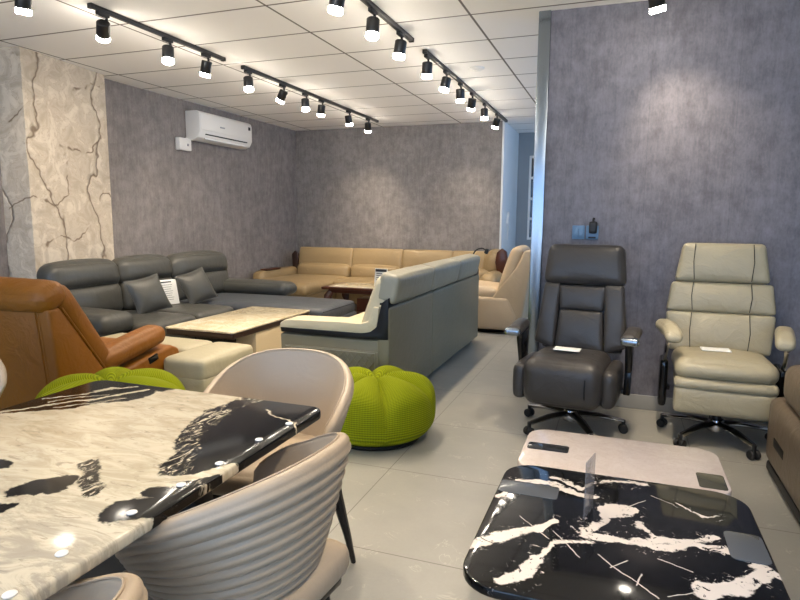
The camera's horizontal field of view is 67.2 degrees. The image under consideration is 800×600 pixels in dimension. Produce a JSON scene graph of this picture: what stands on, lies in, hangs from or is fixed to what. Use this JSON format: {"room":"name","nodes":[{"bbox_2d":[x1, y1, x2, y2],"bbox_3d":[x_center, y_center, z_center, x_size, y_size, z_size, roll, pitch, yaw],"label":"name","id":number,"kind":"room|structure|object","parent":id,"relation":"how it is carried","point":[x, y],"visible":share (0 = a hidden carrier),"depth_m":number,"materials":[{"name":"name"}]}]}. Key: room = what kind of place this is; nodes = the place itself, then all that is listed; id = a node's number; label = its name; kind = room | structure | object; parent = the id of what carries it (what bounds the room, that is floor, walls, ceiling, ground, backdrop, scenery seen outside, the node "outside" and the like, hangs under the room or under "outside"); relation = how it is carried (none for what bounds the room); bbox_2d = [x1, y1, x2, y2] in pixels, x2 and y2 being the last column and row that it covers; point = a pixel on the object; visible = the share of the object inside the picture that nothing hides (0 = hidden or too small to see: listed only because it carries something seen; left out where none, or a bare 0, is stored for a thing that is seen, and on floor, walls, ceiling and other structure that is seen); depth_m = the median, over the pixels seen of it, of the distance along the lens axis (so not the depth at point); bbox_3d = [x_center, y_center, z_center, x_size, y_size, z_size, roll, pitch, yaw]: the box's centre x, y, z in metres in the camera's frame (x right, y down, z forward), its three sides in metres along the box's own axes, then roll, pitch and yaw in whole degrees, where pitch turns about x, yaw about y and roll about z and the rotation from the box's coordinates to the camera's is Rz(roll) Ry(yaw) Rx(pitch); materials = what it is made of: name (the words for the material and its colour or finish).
{"room":"store","nodes":[
{"label":"store","id":0,"kind":"room"},
{"bbox_2d":[0,46,113,278],"bbox_3d":[-3.258,-0.876,5.904,0.279,2.800,1.109,3,8,20],"label":"wall column","id":1,"kind":"structure","parent":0,"point":[54,155],"depth_m":5.59,"materials":[{"name":"stone"}]},
{"bbox_2d":[0,79,297,278],"bbox_3d":[-3.581,-0.853,5.720,0.200,2.800,13.600,3,8,20],"label":"wall","id":2,"kind":"structure","parent":0,"point":[241,205],"depth_m":7.78,"materials":[{"name":"grey paint"}]},
{"bbox_2d":[175,137,191,150],"bbox_3d":[-2.712,-1.966,7.539,0.076,0.179,0.220,3,8,20],"label":"junction box","id":3,"kind":"object","parent":2,"relation":"attached to","point":[184,144],"visible":1,"depth_m":7.49,"materials":[{"name":"white plastic"}]},
{"bbox_2d":[185,110,251,149],"bbox_3d":[-2.409,-2.272,8.096,0.234,0.360,1.140,3,8,20],"label":"air conditioner","id":4,"kind":"object","parent":2,"relation":"attached to","point":[204,127],"visible":0.98,"depth_m":7.88,"materials":[{"name":"white plastic"}]},
{"bbox_2d":[0,0,645,132],"bbox_3d":[0.585,-2.055,4.022,9.050,0.100,13.600,3,8,20],"label":"ceiling","id":5,"kind":"structure","parent":0,"point":[298,43],"depth_m":5.28,"materials":[{"name":"white tile"}]},
{"bbox_2d":[87,3,225,61],"bbox_3d":[-1.874,-2.115,4.825,0.040,0.034,1.506,3,8,20],"label":"ceiling track","id":6,"kind":"object","parent":5,"relation":"attached to","point":[93,6],"visible":1,"depth_m":4.66,"materials":[{"name":"black metal"}]},
{"bbox_2d":[95,10,110,42],"bbox_3d":[-2.102,-1.926,4.258,0.094,0.197,0.151,-4,9,-28],"label":"spotlight","id":7,"kind":"object","parent":6,"relation":"hanging from","point":[103,26],"visible":1,"depth_m":4.23,"materials":[{"name":"black plastic"}]},
{"bbox_2d":[162,37,173,64],"bbox_3d":[-1.870,-2.002,4.846,0.092,0.201,0.114,-2,8,-15],"label":"spotlight","id":8,"kind":"object","parent":6,"relation":"hanging from","point":[167,50],"visible":1,"depth_m":4.82,"materials":[{"name":"black plastic"}]},
{"bbox_2d":[200,52,211,77],"bbox_3d":[-1.711,-2.062,5.301,0.123,0.203,0.104,3,8,20],"label":"spotlight","id":9,"kind":"object","parent":6,"relation":"hanging from","point":[206,66],"visible":1,"depth_m":5.27,"materials":[{"name":"black plastic"}]},
{"bbox_2d":[241,65,378,122],"bbox_3d":[-0.927,-2.456,7.390,0.040,0.034,3.436,3,8,20],"label":"ceiling track","id":10,"kind":"object","parent":5,"relation":"attached to","point":[243,67],"visible":1,"depth_m":6.84,"materials":[{"name":"black metal"}]},
{"bbox_2d":[243,70,253,91],"bbox_3d":[-1.484,-2.141,5.889,0.092,0.200,0.112,-3,9,-27],"label":"spotlight","id":11,"kind":"object","parent":10,"relation":"hanging from","point":[248,80],"visible":1,"depth_m":5.86,"materials":[{"name":"black plastic"}]},
{"bbox_2d":[276,84,287,103],"bbox_3d":[-1.276,-2.220,6.492,0.138,0.203,0.100,3,8,20],"label":"spotlight","id":12,"kind":"object","parent":10,"relation":"hanging from","point":[282,94],"visible":1,"depth_m":6.46,"materials":[{"name":"black plastic"}]},
{"bbox_2d":[301,93,309,111],"bbox_3d":[-1.094,-2.283,6.952,0.100,0.199,0.103,3,8,20],"label":"spotlight","id":13,"kind":"object","parent":10,"relation":"hanging from","point":[304,101],"visible":1,"depth_m":6.92,"materials":[{"name":"black plastic"}]},
{"bbox_2d":[317,99,324,116],"bbox_3d":[-0.960,-2.332,7.332,0.092,0.202,0.122,-3,9,-26],"label":"spotlight","id":14,"kind":"object","parent":10,"relation":"hanging from","point":[321,108],"visible":1,"depth_m":7.30,"materials":[{"name":"black plastic"}]},
{"bbox_2d":[345,110,352,125],"bbox_3d":[-0.687,-2.429,8.057,0.094,0.202,0.119,3,8,20],"label":"spotlight","id":15,"kind":"object","parent":10,"relation":"hanging from","point":[348,118],"visible":1,"depth_m":8.03,"materials":[{"name":"black plastic"}]},
{"bbox_2d":[365,118,370,132],"bbox_3d":[-0.463,-2.510,8.675,0.092,0.203,0.132,0,8,-6],"label":"spotlight","id":16,"kind":"object","parent":10,"relation":"hanging from","point":[367,124],"visible":1,"depth_m":8.65,"materials":[{"name":"black plastic"}]},
{"bbox_2d":[360,0,413,42],"bbox_3d":[-0.701,-1.821,2.724,0.040,0.034,4.646,3,8,20],"label":"ceiling track","id":17,"kind":"object","parent":5,"relation":"attached to","point":[368,3],"visible":1,"depth_m":4.38,"materials":[{"name":"black metal"}]},
{"bbox_2d":[328,0,344,15],"bbox_3d":[-0.379,-1.825,3.625,0.112,0.201,0.100,3,8,20],"label":"spotlight","id":18,"kind":"object","parent":17,"relation":"hanging from","point":[335,7],"visible":1,"depth_m":3.60,"materials":[{"name":"black plastic"}]},
{"bbox_2d":[365,7,379,40],"bbox_3d":[-0.188,-1.893,4.132,0.092,0.200,0.111,3,8,20],"label":"spotlight","id":19,"kind":"object","parent":17,"relation":"hanging from","point":[373,22],"visible":1,"depth_m":4.10,"materials":[{"name":"black plastic"}]},
{"bbox_2d":[393,31,406,59],"bbox_3d":[-0.001,-1.962,4.648,0.106,0.200,0.101,3,8,20],"label":"spotlight","id":20,"kind":"object","parent":17,"relation":"hanging from","point":[400,44],"visible":1,"depth_m":4.61,"materials":[{"name":"black plastic"}]},
{"bbox_2d":[422,49,507,121],"bbox_3d":[0.889,-2.394,7.034,0.040,0.034,3.946,3,8,20],"label":"ceiling track","id":21,"kind":"object","parent":5,"relation":"attached to","point":[434,59],"visible":1,"depth_m":6.28,"materials":[{"name":"black metal"}]},
{"bbox_2d":[422,54,432,78],"bbox_3d":[0.238,-2.049,5.290,0.097,0.197,0.100,3,8,20],"label":"spotlight","id":22,"kind":"object","parent":21,"relation":"hanging from","point":[427,65],"visible":1,"depth_m":5.26,"materials":[{"name":"black plastic"}]},
{"bbox_2d":[439,70,450,92],"bbox_3d":[0.441,-2.121,5.848,0.113,0.202,0.103,3,8,20],"label":"spotlight","id":23,"kind":"object","parent":21,"relation":"hanging from","point":[445,82],"visible":1,"depth_m":5.82,"materials":[{"name":"black plastic"}]},
{"bbox_2d":[456,82,464,102],"bbox_3d":[0.638,-2.192,6.371,0.092,0.198,0.103,3,8,20],"label":"spotlight","id":24,"kind":"object","parent":21,"relation":"hanging from","point":[460,93],"visible":1,"depth_m":6.34,"materials":[{"name":"black plastic"}]},
{"bbox_2d":[467,92,475,111],"bbox_3d":[0.818,-2.256,6.871,0.092,0.203,0.129,-2,8,-16],"label":"spotlight","id":25,"kind":"object","parent":21,"relation":"hanging from","point":[471,104],"visible":1,"depth_m":6.84,"materials":[{"name":"black plastic"}]},
{"bbox_2d":[481,103,487,120],"bbox_3d":[1.051,-2.341,7.486,0.096,0.197,0.100,3,8,20],"label":"spotlight","id":26,"kind":"object","parent":21,"relation":"hanging from","point":[484,111],"visible":1,"depth_m":7.45,"materials":[{"name":"black plastic"}]},
{"bbox_2d":[492,113,499,128],"bbox_3d":[1.314,-2.435,8.220,0.094,0.203,0.131,-4,9,-29],"label":"spotlight","id":27,"kind":"object","parent":21,"relation":"hanging from","point":[496,121],"visible":1,"depth_m":8.19,"materials":[{"name":"black plastic"}]},
{"bbox_2d":[469,66,484,71],"bbox_3d":[0.744,-2.235,5.830,0.156,0.028,0.156,3,8,20],"label":"smoke detector","id":28,"kind":"object","parent":5,"relation":"attached to","point":[472,68],"visible":1,"depth_m":5.79,"materials":[{"name":"white paint"}]},
{"bbox_3d":[-2.877,-1.753,2.107,0.040,0.034,3.586,3,8,20],"label":"ceiling track","id":29,"kind":"object","parent":5,"relation":"attached to","visible":0},
{"bbox_2d":[14,0,31,15],"bbox_3d":[-2.307,-1.847,3.680,0.112,0.201,0.103,3,8,20],"label":"spotlight","id":30,"kind":"object","parent":29,"relation":"hanging from","point":[23,7],"visible":1,"depth_m":3.66,"materials":[{"name":"black plastic"}]},
{"bbox_3d":[0.883,-1.687,1.824,0.040,0.034,4.026,3,8,20],"label":"ceiling track","id":31,"kind":"object","parent":5,"relation":"attached to","visible":0},
{"bbox_2d":[648,0,665,13],"bbox_3d":[1.524,-1.802,3.566,0.128,0.203,0.092,-5,10,-36],"label":"spotlight","id":32,"kind":"object","parent":31,"relation":"hanging from","point":[655,6],"visible":1,"depth_m":3.55,"materials":[{"name":"black plastic"}]},
{"bbox_2d":[296,121,502,252],"bbox_3d":[0.106,-1.458,10.375,3.500,2.800,1.350,3,8,20],"label":"wall","id":33,"kind":"structure","parent":0,"point":[430,186],"depth_m":9.63,"materials":[{"name":"grey paint"}]},
{"bbox_2d":[499,121,518,256],"bbox_3d":[1.766,-1.365,9.780,0.030,2.800,1.340,3,8,20],"label":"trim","id":34,"kind":"structure","parent":33,"relation":"attached to","point":[510,136],"depth_m":9.57,"materials":[{"name":"white paint"}]},
{"bbox_2d":[506,212,509,239],"bbox_3d":[1.703,-1.182,9.591,0.070,0.450,0.188,3,8,20],"label":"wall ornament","id":35,"kind":"object","parent":34,"relation":"attached to","point":[508,214],"visible":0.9,"depth_m":9.56,"materials":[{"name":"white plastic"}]},
{"bbox_2d":[515,132,534,247],"bbox_3d":[3.735,-1.364,9.880,3.640,2.800,0.200,3,8,20],"label":"wall","id":36,"kind":"structure","parent":0,"point":[526,140],"depth_m":10.30,"materials":[{"name":"grey paint"}]},
{"bbox_2d":[527,156,533,239],"bbox_3d":[2.574,-1.730,10.207,0.810,1.420,0.060,3,8,20],"label":"window","id":37,"kind":"structure","parent":36,"relation":"in","point":[531,162],"depth_m":10.31,"materials":[{"name":"white paint"}]},
{"bbox_2d":[328,304,799,599],"bbox_3d":[0.564,0.818,4.412,9.050,0.100,13.600,3,8,20],"label":"floor","id":38,"kind":"structure","parent":0,"point":[415,512],"depth_m":3.17,"materials":[{"name":"grey tile"}]},
{"bbox_2d":[0,359,6,395],"bbox_3d":[-2.005,0.588,2.563,0.530,0.820,0.578,7,10,41],"label":"dining chair","id":39,"kind":"object","parent":38,"relation":"on","point":[3,373],"visible":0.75,"depth_m":2.65,"materials":[{"name":"beige leather"}]},
{"bbox_2d":[0,277,178,409],"bbox_3d":[-2.193,0.306,3.936,0.982,1.002,1.104,3,8,20],"label":"recliner","id":40,"kind":"object","parent":38,"relation":"on","point":[46,336],"visible":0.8,"depth_m":3.41,"materials":[{"name":"leather"}]},
{"bbox_2d":[58,285,108,368],"bbox_3d":[-2.270,0.162,3.701,0.930,0.586,0.431,3,8,20],"label":"cushion","id":41,"kind":"object","parent":40,"relation":"on","point":[80,346],"depth_m":3.46,"materials":[{"name":"leather"}]},
{"bbox_2d":[100,337,115,343],"bbox_3d":[-2.137,0.425,4.111,0.590,0.264,0.640,3,8,20],"label":"seat cushion","id":42,"kind":"object","parent":40,"relation":"on","point":[105,339],"depth_m":4.24,"materials":[{"name":"leather"}]},
{"bbox_2d":[105,325,164,367],"bbox_3d":[-1.778,0.305,3.936,0.196,0.212,0.555,3,8,20],"label":"armrest","id":43,"kind":"object","parent":40,"relation":"on","point":[140,347],"depth_m":3.93,"materials":[{"name":"leather"}]},
{"bbox_2d":[46,572,147,599],"bbox_3d":[-0.653,0.829,0.861,0.530,0.820,0.578,3,8,22],"label":"dining chair","id":44,"kind":"object","parent":38,"relation":"on","point":[115,586],"visible":0.91,"depth_m":1.01,"materials":[{"name":"beige leather"}]},
{"bbox_2d":[35,367,185,398],"bbox_3d":[-1.521,0.653,3.183,0.800,0.527,0.791,2,8,8],"label":"pouf","id":45,"kind":"object","parent":38,"relation":"on","point":[144,376],"visible":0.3,"depth_m":3.15,"materials":[{"name":"green fabric"}]},
{"bbox_2d":[103,333,212,352],"bbox_3d":[-1.926,0.501,4.677,0.948,0.420,0.348,3,8,20],"label":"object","id":46,"kind":"object","parent":38,"relation":"on","point":[183,344],"visible":0.1,"depth_m":4.54,"materials":[{"name":"leather"}]},
{"bbox_2d":[0,380,320,599],"bbox_3d":[-0.940,0.783,1.426,0.940,0.750,1.515,3,8,20],"label":"dining table","id":47,"kind":"object","parent":38,"relation":"on","point":[74,461],"visible":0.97,"depth_m":1.49,"materials":[{"name":"beige stone"}]},
{"bbox_2d":[1,589,17,598],"bbox_3d":[-0.622,0.468,0.959,0.023,0.004,0.023,3,8,20],"label":"pad","id":48,"kind":"object","parent":47,"relation":"on","point":[8,594],"visible":1,"depth_m":0.96,"materials":[{"name":"white plastic"}]},
{"bbox_2d":[55,549,68,556],"bbox_3d":[-0.605,0.453,1.076,0.023,0.004,0.023,3,8,20],"label":"pad","id":49,"kind":"object","parent":47,"relation":"on","point":[60,553],"visible":1,"depth_m":1.07,"materials":[{"name":"white plastic"}]},
{"bbox_2d":[126,509,137,514],"bbox_3d":[-0.547,0.432,1.228,0.023,0.004,0.023,3,8,20],"label":"pad","id":50,"kind":"object","parent":47,"relation":"on","point":[132,511],"visible":1,"depth_m":1.22,"materials":[{"name":"white plastic"}]},
{"bbox_2d":[176,482,185,486],"bbox_3d":[-0.493,0.415,1.357,0.023,0.004,0.023,3,8,20],"label":"pad","id":51,"kind":"object","parent":47,"relation":"on","point":[180,484],"visible":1,"depth_m":1.35,"materials":[{"name":"white plastic"}]},
{"bbox_2d":[215,461,223,464],"bbox_3d":[-0.442,0.400,1.475,0.023,0.004,0.023,3,8,20],"label":"pad","id":52,"kind":"object","parent":47,"relation":"on","point":[217,462],"visible":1,"depth_m":1.47,"materials":[{"name":"white plastic"}]},
{"bbox_2d":[36,250,356,338],"bbox_3d":[-1.882,0.033,6.140,2.220,0.955,2.770,3,8,20],"label":"sofa","id":53,"kind":"object","parent":38,"relation":"on","point":[96,284],"visible":0.49,"depth_m":6.06,"materials":[{"name":"leather"}]},
{"bbox_2d":[70,284,122,309],"bbox_3d":[-2.936,0.014,5.608,0.273,0.323,0.770,3,8,20],"label":"cushion","id":54,"kind":"object","parent":53,"relation":"on","point":[104,296],"depth_m":5.61,"materials":[{"name":"leather"}]},
{"bbox_2d":[81,307,133,335],"bbox_3d":[-2.790,0.175,5.210,0.980,0.220,0.380,3,8,20],"label":"cushion","id":55,"kind":"object","parent":53,"relation":"on","point":[106,322],"depth_m":5.01,"materials":[{"name":"leather"}]},
{"bbox_2d":[119,277,171,310],"bbox_3d":[-2.673,-0.080,6.320,0.273,0.323,0.720,3,8,20],"label":"cushion","id":56,"kind":"object","parent":53,"relation":"on","point":[128,305],"depth_m":5.98,"materials":[{"name":"leather"}]},
{"bbox_2d":[122,273,172,313],"bbox_3d":[-2.421,-0.051,5.785,0.219,0.394,0.406,5,9,28],"label":"throw pillow","id":57,"kind":"object","parent":53,"relation":"on","point":[148,295],"visible":0.98,"depth_m":5.71,"materials":[{"name":"leather"}]},
{"bbox_2d":[123,310,195,337],"bbox_3d":[-2.469,0.251,5.639,0.880,0.240,0.700,3,8,20],"label":"seat cushion","id":58,"kind":"object","parent":53,"relation":"on","point":[163,319],"depth_m":5.51,"materials":[{"name":"leather"}]},
{"bbox_2d":[160,279,179,303],"bbox_3d":[-2.401,-0.081,6.211,0.060,0.254,0.240,6,9,34],"label":"sheet","id":59,"kind":"object","parent":53,"relation":"on","point":[169,286],"visible":0.59,"depth_m":6.25,"materials":[{"name":"white paper"}]},
{"bbox_2d":[161,281,171,299],"bbox_3d":[-2.406,-0.095,6.201,0.044,0.188,0.150,6,9,34],"label":"print","id":60,"kind":"object","parent":59,"relation":"attached to","point":[167,285],"depth_m":6.22,"materials":[{"name":"grey paper"}]},
{"bbox_2d":[135,303,233,318],"bbox_3d":[-2.242,0.169,6.253,0.880,0.240,0.600,3,8,20],"label":"seat cushion","id":61,"kind":"object","parent":53,"relation":"on","point":[201,310],"depth_m":6.09,"materials":[{"name":"leather"}]},
{"bbox_2d":[174,266,217,303],"bbox_3d":[-2.176,-0.144,6.445,0.223,0.415,0.421,4,9,25],"label":"throw pillow","id":62,"kind":"object","parent":53,"relation":"on","point":[196,285],"visible":0.98,"depth_m":6.37,"materials":[{"name":"leather"}]},
{"bbox_2d":[172,270,228,300],"bbox_3d":[-2.376,-0.188,7.125,0.273,0.323,0.970,3,8,20],"label":"cushion","id":63,"kind":"object","parent":53,"relation":"on","point":[219,279],"depth_m":7.20,"materials":[{"name":"leather"}]},
{"bbox_2d":[223,278,296,295],"bbox_3d":[-1.827,-0.162,7.410,1.180,0.190,0.320,3,8,20],"label":"armrest","id":64,"kind":"object","parent":53,"relation":"on","point":[230,285],"depth_m":7.24,"materials":[{"name":"leather"}]},
{"bbox_2d":[180,293,354,316],"bbox_3d":[-1.488,0.079,6.736,1.840,0.220,0.820,3,8,20],"label":"cushion","id":65,"kind":"object","parent":53,"relation":"on","point":[317,306],"depth_m":6.51,"materials":[{"name":"leather"}]},
{"bbox_2d":[164,342,252,391],"bbox_3d":[-1.357,0.554,4.323,0.353,0.420,0.608,3,8,20],"label":"leather ottoman","id":66,"kind":"object","parent":38,"relation":"on","point":[196,368],"visible":0.48,"depth_m":4.06,"materials":[{"name":"cream leather"}]},
{"bbox_2d":[115,432,350,599],"bbox_3d":[-0.404,0.740,1.535,0.530,0.820,0.578,4,9,26],"label":"dining chair","id":67,"kind":"object","parent":38,"relation":"on","point":[267,538],"visible":0.97,"depth_m":1.29,"materials":[{"name":"beige leather"}]},
{"bbox_2d":[165,306,309,352],"bbox_3d":[-1.398,0.385,5.412,0.660,0.460,1.260,3,8,20],"label":"table","id":68,"kind":"object","parent":38,"relation":"on","point":[257,327],"visible":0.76,"depth_m":5.11,"materials":[{"name":"beige stone"}]},
{"bbox_2d":[204,348,355,599],"bbox_3d":[-0.465,0.636,2.295,0.578,0.820,0.530,2,8,11],"label":"dining chair","id":69,"kind":"object","parent":38,"relation":"on","point":[319,379],"visible":0.45,"depth_m":2.41,"materials":[{"name":"beige leather"}]},
{"bbox_2d":[321,282,373,313],"bbox_3d":[-0.316,0.048,8.029,1.320,0.472,0.660,3,8,20],"label":"wooden table","id":70,"kind":"object","parent":38,"relation":"on","point":[345,288],"visible":0.31,"depth_m":7.93,"materials":[{"name":"brown wood"}]},
{"bbox_2d":[374,268,387,284],"bbox_3d":[-0.248,-0.284,7.810,0.200,0.246,0.050,5,9,30],"label":"table sign","id":71,"kind":"object","parent":70,"relation":"on","point":[378,272],"visible":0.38,"depth_m":7.82,"materials":[{"name":"white paper"}]},
{"bbox_2d":[375,269,386,279],"bbox_3d":[-0.250,-0.329,7.800,0.170,0.142,0.020,5,9,30],"label":"print","id":72,"kind":"object","parent":71,"relation":"attached to","point":[378,272],"depth_m":7.82,"materials":[{"name":"grey paper"}]},
{"bbox_2d":[280,254,479,376],"bbox_3d":[0.027,0.115,5.516,0.926,0.989,2.787,3,8,20],"label":"sofa","id":73,"kind":"object","parent":38,"relation":"on","point":[416,318],"visible":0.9,"depth_m":4.42,"materials":[{"name":"grey leather"}]},
{"bbox_2d":[362,277,411,322],"bbox_3d":[-0.027,0.007,4.520,0.276,0.448,0.835,3,8,20],"label":"cushion","id":74,"kind":"object","parent":73,"relation":"on","point":[399,304],"depth_m":4.12,"materials":[{"name":"beige leather"}]},
{"bbox_2d":[473,248,488,253],"bbox_3d":[0.842,-0.431,6.452,0.226,0.262,0.052,4,9,26],"label":"reading lamp","id":75,"kind":"object","parent":73,"relation":"on","point":[486,251],"visible":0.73,"depth_m":6.39,"materials":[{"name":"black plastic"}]},
{"bbox_2d":[253,247,507,303],"bbox_3d":[-0.347,-0.307,8.799,3.680,0.936,1.940,3,8,20],"label":"sofa","id":76,"kind":"object","parent":38,"relation":"on","point":[313,268],"visible":0.48,"depth_m":9.23,"materials":[{"name":"leather"}]},
{"bbox_2d":[265,274,346,295],"bbox_3d":[-1.488,-0.236,8.982,1.000,0.230,1.480,3,8,20],"label":"cushion","id":77,"kind":"object","parent":76,"relation":"on","point":[307,284],"depth_m":8.68,"materials":[{"name":"beige leather"}]},
{"bbox_2d":[297,263,350,276],"bbox_3d":[-1.214,-0.461,9.690,0.930,0.282,0.281,3,8,20],"label":"cushion","id":78,"kind":"object","parent":76,"relation":"on","point":[338,269],"depth_m":9.55,"materials":[{"name":"beige leather"}]},
{"bbox_2d":[333,277,374,283],"bbox_3d":[-0.506,-0.233,9.050,0.830,0.200,0.740,3,8,20],"label":"seat cushion","id":79,"kind":"object","parent":76,"relation":"on","point":[341,279],"depth_m":8.86,"materials":[{"name":"beige leather"}]},
{"bbox_2d":[351,264,399,276],"bbox_3d":[-0.374,-0.414,9.386,0.820,0.282,0.281,3,8,20],"label":"cushion","id":80,"kind":"object","parent":76,"relation":"on","point":[357,270],"depth_m":9.31,"materials":[{"name":"beige leather"}]},
{"bbox_2d":[479,268,489,279],"bbox_3d":[1.105,-0.330,8.851,0.710,0.282,0.281,3,8,20],"label":"cushion","id":81,"kind":"object","parent":76,"relation":"on","point":[482,271],"depth_m":8.69,"materials":[{"name":"beige leather"}]},
{"bbox_2d":[341,365,435,450],"bbox_3d":[-0.151,0.647,3.762,0.742,0.403,0.750,3,8,18],"label":"pouf","id":82,"kind":"object","parent":38,"relation":"on","point":[391,407],"visible":0.76,"depth_m":3.47,"materials":[{"name":"green fabric"}]},
{"bbox_2d":[478,245,529,331],"bbox_3d":[1.166,-0.159,7.412,1.000,1.038,0.720,3,8,20],"label":"armchair","id":83,"kind":"object","parent":38,"relation":"on","point":[501,304],"visible":0.65,"depth_m":7.03,"materials":[{"name":"leather"}]},
{"bbox_2d":[479,280,498,296],"bbox_3d":[0.987,-0.125,7.482,0.621,0.218,0.660,3,8,20],"label":"seat cushion","id":84,"kind":"object","parent":83,"relation":"on","point":[486,288],"depth_m":7.14,"materials":[{"name":"beige leather"}]},
{"bbox_2d":[498,245,529,288],"bbox_3d":[1.383,-0.326,7.309,0.332,0.677,0.660,3,8,20],"label":"cushion","id":85,"kind":"object","parent":83,"relation":"on","point":[513,276],"depth_m":6.97,"materials":[{"name":"beige leather"}]},
{"bbox_2d":[504,244,642,434],"bbox_3d":[1.133,0.247,3.880,0.806,1.184,0.782,4,9,26],"label":"recliner","id":86,"kind":"object","parent":38,"relation":"on","point":[583,305],"visible":0.99,"depth_m":3.91,"materials":[{"name":"grey leather"}]},
{"bbox_2d":[553,346,580,351],"bbox_3d":[1.050,0.308,3.778,0.160,0.004,0.090,4,10,25],"label":"leaflet","id":87,"kind":"object","parent":86,"relation":"on","point":[555,347],"visible":1,"depth_m":3.76,"materials":[{"name":"white paper"}]},
{"bbox_2d":[554,309,603,351],"bbox_3d":[1.219,0.206,4.066,0.316,0.276,0.146,4,9,26],"label":"lumbar cushion","id":88,"kind":"object","parent":86,"relation":"on","point":[573,328],"depth_m":4.01,"materials":[{"name":"grey leather"}]},
{"bbox_2d":[560,284,604,311],"bbox_3d":[1.237,-0.014,4.070,0.316,0.176,0.131,4,9,26],"label":"cushion","id":89,"kind":"object","parent":86,"relation":"on","point":[573,297],"depth_m":4.02,"materials":[{"name":"grey leather"}]},
{"bbox_2d":[518,430,731,495],"bbox_3d":[0.901,0.837,2.505,0.780,0.382,0.475,3,8,20],"label":"coffee table","id":90,"kind":"object","parent":38,"relation":"on","point":[690,467],"visible":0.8,"depth_m":2.46,"materials":[{"name":"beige stone"}]},
{"bbox_2d":[463,465,790,599],"bbox_3d":[0.659,0.904,1.838,0.805,0.423,0.830,3,8,20],"label":"coffee table","id":91,"kind":"object","parent":38,"relation":"on","point":[638,540],"visible":0.99,"depth_m":1.74,"materials":[{"name":"black stone"}]},
{"bbox_2d":[583,453,595,518],"bbox_3d":[0.603,0.590,1.913,0.004,0.185,0.100,5,9,33],"label":"display panel","id":92,"kind":"object","parent":91,"relation":"on","point":[590,464],"visible":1,"depth_m":1.90,"materials":[{"name":"clear plastic"}]},
{"bbox_2d":[655,243,795,459],"bbox_3d":[1.989,0.263,3.725,0.759,1.206,0.742,3,8,22],"label":"recliner","id":93,"kind":"object","parent":38,"relation":"on","point":[720,297],"visible":0.97,"depth_m":3.76,"materials":[{"name":"beige leather"}]},
{"bbox_2d":[700,347,731,351],"bbox_3d":[1.915,0.300,3.651,0.160,0.006,0.090,4,10,17],"label":"leaflet","id":94,"kind":"object","parent":93,"relation":"on","point":[702,348],"visible":1,"depth_m":3.64,"materials":[{"name":"white paper"}]},
{"bbox_2d":[666,310,775,355],"bbox_3d":[2.061,0.213,3.900,0.626,0.263,0.167,4,8,22],"label":"lumbar cushion","id":95,"kind":"object","parent":93,"relation":"on","point":[735,330],"depth_m":3.82,"materials":[{"name":"beige leather"}]},
{"bbox_2d":[667,281,775,315],"bbox_3d":[2.077,-0.013,3.906,0.624,0.202,0.163,3,8,22],"label":"cushion","id":96,"kind":"object","parent":93,"relation":"on","point":[686,298],"depth_m":3.84,"materials":[{"name":"beige leather"}]},
{"bbox_2d":[766,365,799,523],"bbox_3d":[2.126,0.644,2.209,0.990,0.861,1.895,3,8,20],"label":"sofa","id":97,"kind":"object","parent":38,"relation":"on","point":[783,434],"visible":1,"depth_m":2.91,"materials":[{"name":"brown leather"}]},
{"bbox_2d":[784,365,799,415],"bbox_3d":[1.815,0.537,2.275,0.300,0.260,1.760,3,8,20],"label":"cushion","id":98,"kind":"object","parent":97,"relation":"on","point":[792,375],"depth_m":2.94,"materials":[{"name":"leather"}]},
{"bbox_2d":[538,0,799,397],"bbox_3d":[2.909,-0.550,3.837,4.000,2.800,0.200,3,8,20],"label":"wall","id":99,"kind":"structure","parent":0,"point":[676,126],"depth_m":4.05,"materials":[{"name":"grey paint"}]},
{"bbox_2d":[528,10,551,353],"bbox_3d":[1.011,-0.642,4.412,0.085,2.800,0.030,3,8,20],"label":"trim","id":100,"kind":"structure","parent":99,"relation":"attached to","point":[544,31],"depth_m":4.36,"materials":[{"name":"silver metal"}]},
{"bbox_2d":[572,225,584,238],"bbox_3d":[1.284,-0.487,4.328,0.086,0.098,0.018,3,8,20],"label":"switch plate","id":101,"kind":"object","parent":99,"relation":"attached to","point":[578,231],"visible":1,"depth_m":4.32,"materials":[{"name":"blue"}]},
{"bbox_2d":[586,226,598,238],"bbox_3d":[1.373,-0.482,4.297,0.086,0.098,0.016,3,8,20],"label":"switch plate","id":102,"kind":"object","parent":99,"relation":"attached to","point":[588,235],"visible":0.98,"depth_m":4.30,"materials":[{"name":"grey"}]},
{"bbox_2d":[589,218,596,233],"bbox_3d":[1.370,-0.528,4.266,0.056,0.114,0.040,3,8,20],"label":"charger","id":103,"kind":"object","parent":102,"relation":"attached to","point":[592,225],"visible":1,"depth_m":4.25,"materials":[{"name":"black plastic"}]},
{"bbox_2d":[614,394,767,422],"bbox_3d":[2.896,0.801,3.907,3.930,0.105,0.014,3,8,20],"label":"baseboard","id":104,"kind":"structure","parent":99,"relation":"attached to","point":[634,401],"depth_m":4.31,"materials":[{"name":"grey tile"}]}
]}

